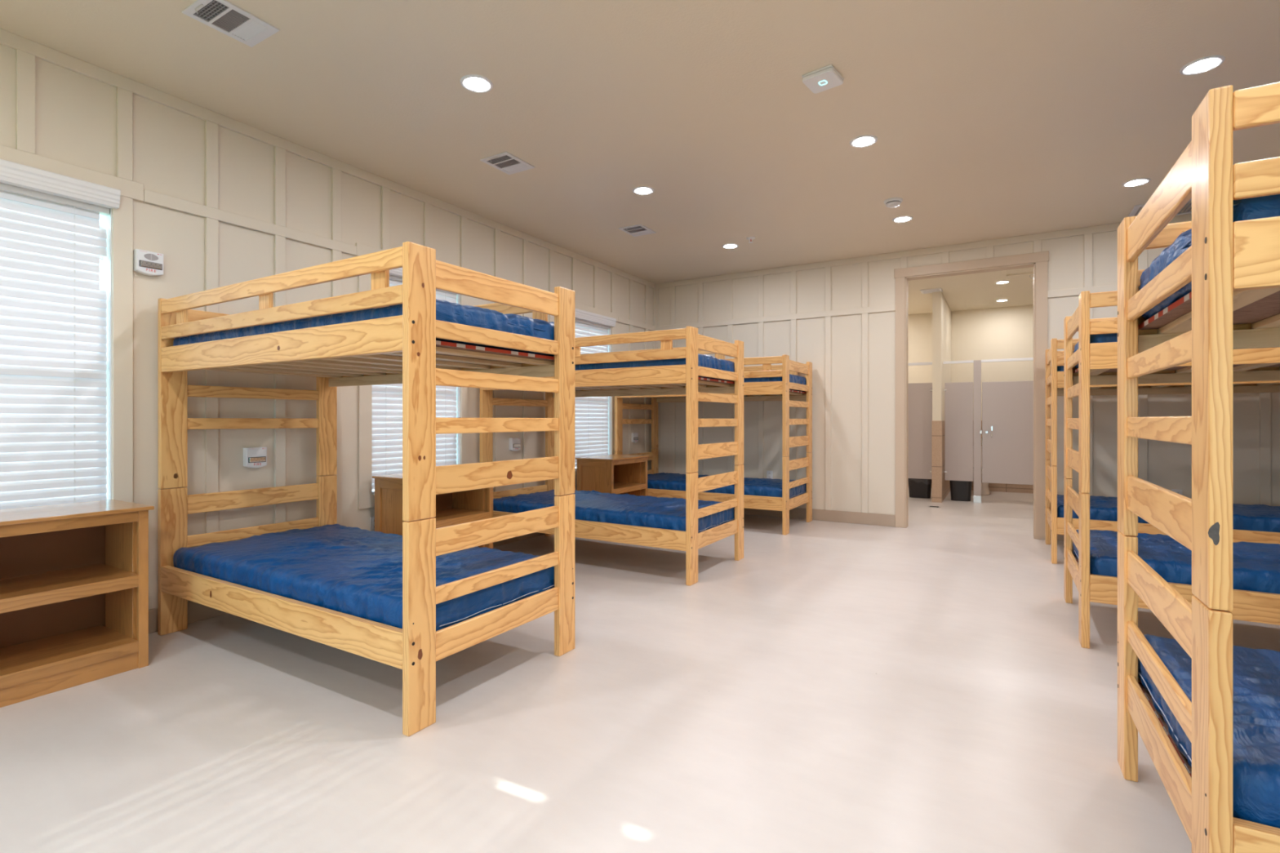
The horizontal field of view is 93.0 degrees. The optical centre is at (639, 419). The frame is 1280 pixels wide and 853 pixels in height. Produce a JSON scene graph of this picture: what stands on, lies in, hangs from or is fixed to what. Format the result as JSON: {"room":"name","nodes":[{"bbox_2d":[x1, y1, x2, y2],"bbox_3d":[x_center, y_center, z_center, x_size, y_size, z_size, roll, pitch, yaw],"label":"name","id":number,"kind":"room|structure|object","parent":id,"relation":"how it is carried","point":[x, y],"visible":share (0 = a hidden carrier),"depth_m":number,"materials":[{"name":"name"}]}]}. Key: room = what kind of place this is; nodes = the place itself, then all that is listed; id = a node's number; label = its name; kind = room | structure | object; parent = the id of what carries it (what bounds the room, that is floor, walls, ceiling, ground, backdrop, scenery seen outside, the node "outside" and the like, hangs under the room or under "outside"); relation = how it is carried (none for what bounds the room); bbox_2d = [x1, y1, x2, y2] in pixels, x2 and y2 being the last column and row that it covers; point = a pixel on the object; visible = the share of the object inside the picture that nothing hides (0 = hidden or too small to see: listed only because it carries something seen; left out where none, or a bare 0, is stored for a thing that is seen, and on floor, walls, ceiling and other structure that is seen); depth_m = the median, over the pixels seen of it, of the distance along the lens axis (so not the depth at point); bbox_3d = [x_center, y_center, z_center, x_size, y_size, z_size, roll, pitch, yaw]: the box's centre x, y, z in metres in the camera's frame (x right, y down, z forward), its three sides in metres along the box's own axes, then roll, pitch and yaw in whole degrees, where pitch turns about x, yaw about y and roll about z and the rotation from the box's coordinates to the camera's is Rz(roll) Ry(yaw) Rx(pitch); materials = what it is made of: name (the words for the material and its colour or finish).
{"room":"dormitory","nodes":[
{"label":"dormitory","id":0,"kind":"room"},
{"bbox_2d":[0,44,653,609],"bbox_3d":[-2.392,-0.337,4.307,0.150,3.114,10.143,0,0,31],"label":"wall","id":1,"kind":"structure","parent":0,"point":[76,113],"depth_m":3.89,"materials":[{"name":"paint"}]},
{"bbox_2d":[0,159,120,509],"bbox_3d":[-3.120,-0.357,2.937,0.135,1.784,0.930,0,0,31],"label":"window blind","id":2,"kind":"object","parent":1,"relation":"attached to","point":[53,306],"visible":0.91,"depth_m":3.13,"materials":[{"name":"white plastic"}]},
{"bbox_2d":[98,195,133,502],"bbox_3d":[-3.181,-0.277,2.963,0.164,1.913,1.097,0,0,31],"label":"window","id":3,"kind":"structure","parent":1,"relation":"in","point":[117,265],"depth_m":3.35,"materials":[{"name":"paint"}]},
{"bbox_2d":[133,248,163,275],"bbox_3d":[-2.786,-0.886,3.447,0.054,0.132,0.128,0,0,31],"label":"fire alarm","id":4,"kind":"object","parent":1,"relation":"attached to","point":[148,263],"visible":1,"depth_m":3.43,"materials":[{"name":"white plastic"}]},
{"bbox_2d":[143,253,158,260],"bbox_3d":[-2.769,-0.920,3.442,0.002,0.038,0.068,0,0,31],"label":"speaker grille","id":5,"kind":"object","parent":4,"relation":"attached to","point":[146,256],"depth_m":3.44,"materials":[{"name":"white plastic"}]},
{"bbox_2d":[243,447,266,467],"bbox_3d":[-2.492,0.248,3.938,0.054,0.132,0.128,0,0,31],"label":"fire alarm","id":6,"kind":"object","parent":1,"relation":"attached to","point":[253,457],"visible":1,"depth_m":3.92,"materials":[{"name":"white plastic"}]},
{"bbox_2d":[0,28,655,533],"bbox_3d":[-2.313,-0.405,4.272,0.022,2.979,9.863,0,0,31],"label":"trim","id":7,"kind":"structure","parent":1,"relation":"attached to","point":[26,50],"depth_m":3.98,"materials":[{"name":"paint"}]},
{"bbox_2d":[148,532,545,633],"bbox_3d":[-2.316,1.153,4.274,0.015,0.135,9.863,0,0,31],"label":"baseboard","id":8,"kind":"structure","parent":1,"relation":"attached to","point":[196,611],"depth_m":3.68,"materials":[{"name":"paint"}]},
{"bbox_2d":[369,516,374,531],"bbox_3d":[-2.057,0.810,4.712,0.010,0.116,0.076,0,0,31],"label":"wall outlet","id":9,"kind":"object","parent":1,"relation":"attached to","point":[371,518],"visible":0.46,"depth_m":4.69,"materials":[{"name":"white plastic"}]},
{"bbox_2d":[357,273,466,509],"bbox_3d":[-1.911,-0.277,5.088,0.164,1.913,1.078,0,0,31],"label":"window","id":10,"kind":"structure","parent":1,"relation":"in","point":[366,499],"depth_m":4.64,"materials":[{"name":"paint"}]},
{"bbox_2d":[372,267,457,493],"bbox_3d":[-1.845,-0.337,5.071,0.135,1.824,0.930,0,0,31],"label":"window blind","id":11,"kind":"object","parent":10,"relation":"attached to","point":[387,399],"visible":0.23,"depth_m":4.91,"materials":[{"name":"white plastic"}]},
{"bbox_2d":[508,437,520,451],"bbox_3d":[-1.240,0.248,6.035,0.054,0.132,0.128,0,0,31],"label":"fire alarm","id":12,"kind":"object","parent":1,"relation":"attached to","point":[514,443],"visible":1,"depth_m":6.00,"materials":[{"name":"white plastic"}]},
{"bbox_2d":[574,326,615,479],"bbox_3d":[-0.658,-0.277,7.187,0.164,1.913,1.081,0,0,31],"label":"window","id":13,"kind":"structure","parent":1,"relation":"in","point":[611,348],"depth_m":7.56,"materials":[{"name":"paint"}]},
{"bbox_2d":[574,308,616,469],"bbox_3d":[-0.592,-0.337,7.169,0.135,1.824,0.933,0,0,31],"label":"window blind","id":14,"kind":"object","parent":13,"relation":"attached to","point":[591,413],"visible":0.32,"depth_m":7.23,"materials":[{"name":"white plastic"}]},
{"bbox_2d":[631,432,638,442],"bbox_3d":[-0.071,0.240,7.992,0.054,0.132,0.128,0,0,31],"label":"fire alarm","id":15,"kind":"object","parent":1,"relation":"attached to","point":[634,435],"visible":1,"depth_m":7.96,"materials":[{"name":"white plastic"}]},
{"bbox_2d":[0,490,1279,852],"bbox_3d":[1.749,1.280,4.476,7.087,0.120,14.680,0,0,31],"label":"floor","id":16,"kind":"structure","parent":0,"point":[930,685],"depth_m":2.43,"materials":[{"name":"concrete"}]},
{"bbox_2d":[0,499,154,707],"bbox_3d":[-2.826,0.825,2.791,0.499,0.791,0.809,0,0,31],"label":"bookcase","id":17,"kind":"object","parent":16,"relation":"on","point":[74,576],"visible":1,"depth_m":2.95,"materials":[{"name":"brown wood"}]},
{"bbox_2d":[158,241,574,736],"bbox_3d":[-1.538,0.267,3.338,2.154,1.906,1.054,0,0,31],"label":"bunk bed","id":18,"kind":"object","parent":16,"relation":"on","point":[404,348],"visible":0.9,"depth_m":2.86,"materials":[{"name":"brown wood"}]},
{"bbox_2d":[173,524,554,631],"bbox_3d":[-1.538,0.807,3.338,2.082,0.208,0.974,0,0,31],"label":"mattress","id":19,"kind":"object","parent":18,"relation":"on","point":[356,571],"visible":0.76,"depth_m":3.02,"materials":[{"name":"blue fabric"}]},
{"bbox_2d":[173,298,554,356],"bbox_3d":[-1.538,-0.433,3.338,2.086,0.212,0.980,0,0,31],"label":"mattress","id":20,"kind":"object","parent":18,"relation":"on","point":[446,311],"visible":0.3,"depth_m":2.79,"materials":[{"name":"blue fabric"}]},
{"bbox_2d":[372,473,493,548],"bbox_3d":[-1.611,0.825,4.825,0.499,0.791,0.809,0,0,31],"label":"nightstand","id":21,"kind":"object","parent":16,"relation":"on","point":[452,508],"visible":0.16,"depth_m":4.66,"materials":[{"name":"brown wood"}]},
{"bbox_2d":[480,325,743,586],"bbox_3d":[-0.277,0.267,5.457,2.154,1.906,1.054,0,0,31],"label":"bunk bed","id":22,"kind":"object","parent":16,"relation":"on","point":[672,380],"visible":0.62,"depth_m":4.85,"materials":[{"name":"brown wood"}]},
{"bbox_2d":[493,489,734,533],"bbox_3d":[-0.277,0.807,5.458,2.088,0.208,0.985,0,0,31],"label":"mattress","id":23,"kind":"object","parent":22,"relation":"on","point":[663,513],"visible":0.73,"depth_m":5.08,"materials":[{"name":"blue fabric"}]},
{"bbox_2d":[574,353,734,381],"bbox_3d":[-0.277,-0.433,5.458,2.085,0.213,0.977,0,0,31],"label":"mattress","id":24,"kind":"object","parent":22,"relation":"on","point":[705,361],"visible":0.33,"depth_m":4.83,"materials":[{"name":"blue fabric"}]},
{"bbox_2d":[575,454,649,496],"bbox_3d":[-0.302,0.825,7.016,0.499,0.791,0.809,0,0,31],"label":"nightstand","id":25,"kind":"object","parent":16,"relation":"on","point":[619,474],"visible":0.54,"depth_m":6.79,"materials":[{"name":"brown wood"}]},
{"bbox_2d":[614,354,812,534],"bbox_3d":[0.879,0.267,7.406,2.154,1.906,1.054,0,0,31],"label":"bunk bed","id":26,"kind":"object","parent":16,"relation":"on","point":[771,390],"visible":0.59,"depth_m":6.88,"materials":[{"name":"brown wood"}]},
{"bbox_2d":[647,472,806,498],"bbox_3d":[0.879,0.807,7.406,2.082,0.208,0.974,0,0,31],"label":"mattress","id":27,"kind":"object","parent":26,"relation":"on","point":[676,482],"visible":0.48,"depth_m":7.03,"materials":[{"name":"blue fabric"}]},
{"bbox_2d":[743,373,806,391],"bbox_3d":[0.879,-0.433,7.406,2.086,0.212,0.980,0,0,31],"label":"mattress","id":28,"kind":"object","parent":26,"relation":"on","point":[793,378],"visible":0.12,"depth_m":6.68,"materials":[{"name":"blue fabric"}]},
{"bbox_2d":[908,478,931,498],"bbox_3d":[4.386,1.034,9.517,0.371,0.371,0.304,0,0,31],"label":"waste bin","id":29,"kind":"object","parent":16,"relation":"on","point":[917,488],"visible":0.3,"depth_m":9.41,"materials":[{"name":"black plastic"}]},
{"bbox_2d":[908,360,981,502],"bbox_3d":[4.265,0.174,9.334,1.710,2.092,0.040,0,0,31],"label":"partition","id":30,"kind":"object","parent":16,"relation":"on","point":[958,396],"depth_m":9.08,"materials":[{"name":"silver metal"}]},
{"bbox_2d":[979,380,1033,484],"bbox_3d":[5.351,0.189,8.654,0.888,1.471,0.078,0,0,31],"label":"door","id":31,"kind":"structure","parent":30,"relation":"in","point":[1007,406],"depth_m":8.72,"materials":[{"name":"silver metal"}]},
{"bbox_2d":[981,357,1033,362],"bbox_3d":[5.662,-0.854,8.499,1.550,0.036,0.034,0,0,31],"label":"rail","id":32,"kind":"object","parent":30,"relation":"attached to","point":[1024,358],"visible":0.42,"depth_m":8.72,"materials":[{"name":"white metal"}]},
{"bbox_2d":[949,480,972,501],"bbox_3d":[4.845,1.040,9.174,0.312,0.360,0.270,0,0,31],"label":"waste bin","id":33,"kind":"object","parent":16,"relation":"on","point":[960,491],"visible":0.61,"depth_m":9.07,"materials":[{"name":"black plastic"}]},
{"bbox_2d":[973,445,990,495],"bbox_3d":[5.634,0.833,10.018,0.420,0.775,0.820,0,0,31],"label":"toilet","id":34,"kind":"object","parent":16,"relation":"on","point":[984,486],"visible":0.15,"depth_m":9.80,"materials":[{"name":"beige ceramic"}]},
{"bbox_2d":[1044,337,1279,564],"bbox_3d":[4.678,0.267,5.035,2.154,1.906,1.054,0,0,31],"label":"bunk bed","id":35,"kind":"object","parent":16,"relation":"on","point":[1054,380],"visible":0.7,"depth_m":5.13,"materials":[{"name":"brown wood"}]},
{"bbox_2d":[1057,365,1063,371],"bbox_3d":[4.678,-0.433,5.035,2.085,0.213,0.977,0,0,31],"label":"mattress","id":36,"kind":"object","parent":35,"relation":"on","point":[1060,368],"visible":0.02,"depth_m":5.15,"materials":[{"name":"blue fabric"}]},
{"bbox_2d":[1057,494,1279,532],"bbox_3d":[4.678,0.807,5.034,2.088,0.208,0.985,0,0,31],"label":"mattress","id":37,"kind":"object","parent":35,"relation":"on","point":[1260,517],"visible":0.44,"depth_m":4.87,"materials":[{"name":"blue fabric"}]},
{"bbox_2d":[1063,290,1279,648],"bbox_3d":[3.553,0.267,3.150,2.154,1.906,1.054,0,0,31],"label":"bunk bed","id":38,"kind":"object","parent":16,"relation":"on","point":[1097,362],"visible":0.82,"depth_m":3.24,"materials":[{"name":"brown wood"}]},
{"bbox_2d":[1073,333,1117,368],"bbox_3d":[3.553,-0.433,3.150,2.086,0.212,0.980,0,0,31],"label":"mattress","id":39,"kind":"object","parent":38,"relation":"on","point":[1100,338],"visible":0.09,"depth_m":3.24,"materials":[{"name":"blue fabric"}]},
{"bbox_2d":[1072,528,1279,594],"bbox_3d":[3.553,0.807,3.150,2.082,0.208,0.974,0,0,31],"label":"mattress","id":40,"kind":"object","parent":38,"relation":"on","point":[1255,566],"visible":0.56,"depth_m":3.22,"materials":[{"name":"blue fabric"}]},
{"bbox_2d":[1117,81,1279,852],"bbox_3d":[2.374,0.267,1.178,2.155,1.906,1.055,0,0,30],"label":"bunk bed","id":41,"kind":"object","parent":16,"relation":"on","point":[1233,268],"visible":0.99,"depth_m":1.34,"materials":[{"name":"brown wood"}]},
{"bbox_2d":[1137,633,1279,828],"bbox_3d":[2.375,0.807,1.177,2.088,0.208,0.985,0,0,30],"label":"mattress","id":42,"kind":"object","parent":41,"relation":"on","point":[1255,672],"visible":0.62,"depth_m":1.51,"materials":[{"name":"blue fabric"}]},
{"bbox_2d":[1137,194,1279,319],"bbox_3d":[2.375,-0.433,1.177,2.085,0.213,0.977,0,0,30],"label":"mattress","id":43,"kind":"object","parent":41,"relation":"on","point":[1264,206],"visible":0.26,"depth_m":1.60,"materials":[{"name":"blue fabric"}]},
{"bbox_2d":[0,0,1279,315],"bbox_3d":[1.742,-1.954,4.463,7.087,0.120,14.650,0,0,31],"label":"ceiling","id":44,"kind":"structure","parent":0,"point":[989,119],"depth_m":3.65,"materials":[{"name":"paint"}]},
{"bbox_2d":[182,0,279,47],"bbox_3d":[-1.936,-1.883,2.882,0.258,0.022,0.306,0,0,31],"label":"ceiling vent","id":45,"kind":"object","parent":44,"relation":"in","point":[224,16],"visible":1,"depth_m":2.88,"materials":[{"name":"white metal"}]},
{"bbox_2d":[460,74,493,92],"bbox_3d":[-0.920,-1.890,3.423,0.180,0.008,0.180,0,0,31],"label":"recessed light","id":46,"kind":"object","parent":44,"relation":"in","point":[473,82],"visible":1,"depth_m":3.41,"materials":[{"name":"white plastic"}]},
{"bbox_2d":[480,151,534,174],"bbox_3d":[-0.976,-1.883,4.487,0.258,0.022,0.306,0,0,31],"label":"ceiling vent","id":47,"kind":"object","parent":44,"relation":"in","point":[506,162],"visible":1,"depth_m":4.48,"materials":[{"name":"white metal"}]},
{"bbox_2d":[617,223,656,236],"bbox_3d":[-0.026,-1.883,6.075,0.258,0.022,0.306,0,0,31],"label":"ceiling vent","id":48,"kind":"object","parent":44,"relation":"in","point":[639,229],"visible":1,"depth_m":6.07,"materials":[{"name":"white metal"}]},
{"bbox_2d":[632,186,653,195],"bbox_3d":[0.027,-1.890,5.023,0.180,0.008,0.180,0,0,31],"label":"recessed light","id":49,"kind":"object","parent":44,"relation":"in","point":[642,190],"visible":1,"depth_m":5.01,"materials":[{"name":"white plastic"}]},
{"bbox_2d":[722,243,738,248],"bbox_3d":[0.986,-1.890,6.627,0.180,0.008,0.180,0,0,31],"label":"recessed light","id":50,"kind":"object","parent":44,"relation":"in","point":[729,246],"visible":1,"depth_m":6.61,"materials":[{"name":"white plastic"}]},
{"bbox_2d":[746,236,755,243],"bbox_3d":[1.156,-1.869,6.333,0.092,0.049,0.092,0,0,31],"label":"sprinkler head","id":51,"kind":"object","parent":44,"relation":"attached to","point":[749,238],"visible":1,"depth_m":6.32},
{"bbox_2d":[801,63,844,93],"bbox_3d":[1.010,-1.875,3.355,0.176,0.037,0.176,0,0,39],"label":"smoke detector","id":52,"kind":"object","parent":44,"relation":"attached to","point":[828,77],"visible":1,"depth_m":3.33,"materials":[{"name":"white plastic"}]},
{"bbox_2d":[849,134,877,147],"bbox_3d":[1.520,-1.890,4.131,0.180,0.008,0.180,0,0,31],"label":"recessed light","id":53,"kind":"object","parent":44,"relation":"in","point":[864,140],"visible":1,"depth_m":4.12,"materials":[{"name":"white plastic"}]},
{"bbox_2d":[884,197,902,208],"bbox_3d":[2.189,-1.868,5.253,0.150,0.052,0.150,0,0,31],"label":"smoke detector","id":54,"kind":"object","parent":44,"relation":"attached to","point":[891,202],"visible":1,"depth_m":5.21,"materials":[{"name":"white plastic"}]},
{"bbox_2d":[892,215,912,222],"bbox_3d":[2.478,-1.890,5.736,0.180,0.008,0.180,0,0,31],"label":"recessed light","id":55,"kind":"object","parent":44,"relation":"in","point":[904,218],"visible":1,"depth_m":5.72,"materials":[{"name":"white plastic"}]},
{"bbox_2d":[920,288,942,293],"bbox_3d":[4.280,-1.886,8.920,0.280,0.016,0.260,0,0,31],"label":"ceiling vent","id":56,"kind":"object","parent":44,"relation":"in","point":[935,290],"visible":1,"depth_m":8.88,"materials":[{"name":"white metal"}]},
{"bbox_2d":[995,280,1009,284],"bbox_3d":[5.001,-1.890,8.382,0.180,0.008,0.180,0,0,31],"label":"recessed light","id":57,"kind":"object","parent":44,"relation":"in","point":[1000,282],"visible":1,"depth_m":8.36,"materials":[{"name":"white plastic"}]},
{"bbox_2d":[995,299,1008,302],"bbox_3d":[5.755,-1.890,9.655,0.180,0.008,0.180,0,0,31],"label":"recessed light","id":58,"kind":"object","parent":44,"relation":"in","point":[997,300],"visible":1,"depth_m":9.66,"materials":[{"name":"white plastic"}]},
{"bbox_2d":[1000,266,1033,278],"bbox_3d":[4.966,-1.859,7.418,0.980,0.070,0.870,0,0,31],"label":"attic hatch","id":59,"kind":"object","parent":44,"relation":"attached to","point":[1002,273],"visible":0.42,"depth_m":7.83,"materials":[{"name":"paint"}]},
{"bbox_2d":[1121,177,1151,186],"bbox_3d":[3.961,-1.890,4.850,0.180,0.008,0.180,0,0,31],"label":"recessed light","id":60,"kind":"object","parent":44,"relation":"in","point":[1135,182],"visible":1,"depth_m":4.84,"materials":[{"name":"white plastic"}]},
{"bbox_2d":[1127,198,1191,217],"bbox_3d":[4.840,-1.887,5.373,0.800,0.014,0.490,0,0,31],"label":"ceiling vent","id":61,"kind":"object","parent":44,"relation":"in","point":[1135,207],"visible":0.21,"depth_m":5.48,"materials":[{"name":"white metal"}]},
{"bbox_2d":[1179,54,1225,75],"bbox_3d":[3.002,-1.890,3.246,0.180,0.008,0.180,0,0,31],"label":"recessed light","id":62,"kind":"object","parent":44,"relation":"in","point":[1205,64],"visible":1,"depth_m":3.23,"materials":[{"name":"white plastic"}]},
{"bbox_2d":[931,291,951,502],"bbox_3d":[4.882,-0.337,9.799,0.132,3.114,2.028,0,0,31],"label":"wall","id":63,"kind":"structure","parent":0,"point":[941,312],"depth_m":8.95,"materials":[{"name":"paint"}]},
{"bbox_2d":[658,231,1279,515],"bbox_3d":[3.153,-0.337,6.827,6.787,3.114,0.130,0,0,31],"label":"wall","id":64,"kind":"structure","parent":0,"point":[1169,464],"depth_m":7.10,"materials":[{"name":"paint"}]},
{"bbox_2d":[766,471,773,479],"bbox_3d":[1.634,0.704,7.653,0.076,0.116,0.010,0,0,31],"label":"wall outlet","id":65,"kind":"object","parent":64,"relation":"attached to","point":[769,473],"visible":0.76,"depth_m":7.65,"materials":[{"name":"white plastic"}]},
{"bbox_2d":[743,507,1063,541],"bbox_3d":[3.116,1.153,6.765,6.787,0.135,0.015,0,0,31],"label":"baseboard","id":66,"kind":"structure","parent":64,"relation":"attached to","point":[876,519],"depth_m":7.21,"materials":[{"name":"paint"}]},
{"bbox_2d":[655,213,1271,513],"bbox_3d":[3.123,-0.405,6.756,6.766,2.979,0.022,0,0,31],"label":"trim","id":67,"kind":"structure","parent":64,"relation":"attached to","point":[1264,397],"depth_m":7.10,"materials":[{"name":"paint"}]},
{"bbox_2d":[893,250,1048,539],"bbox_3d":[3.547,-0.242,6.580,1.456,2.924,0.161,0,0,31],"label":"door frame","id":68,"kind":"structure","parent":64,"relation":"in","point":[1038,260],"depth_m":6.49,"materials":[{"name":"paint"}]},
{"bbox_2d":[1171,488,1182,494],"bbox_3d":[4.991,0.708,5.648,0.076,0.116,0.010,0,0,31],"label":"wall outlet","id":69,"kind":"object","parent":64,"relation":"attached to","point":[1179,491],"visible":0.31,"depth_m":5.64,"materials":[{"name":"white plastic"}]},
{"bbox_2d":[908,304,1033,493],"bbox_3d":[5.889,-0.337,10.444,5.800,3.114,0.128,0,0,31],"label":"wall","id":70,"kind":"structure","parent":0,"point":[1002,332],"depth_m":10.37,"materials":[{"name":"paint"}]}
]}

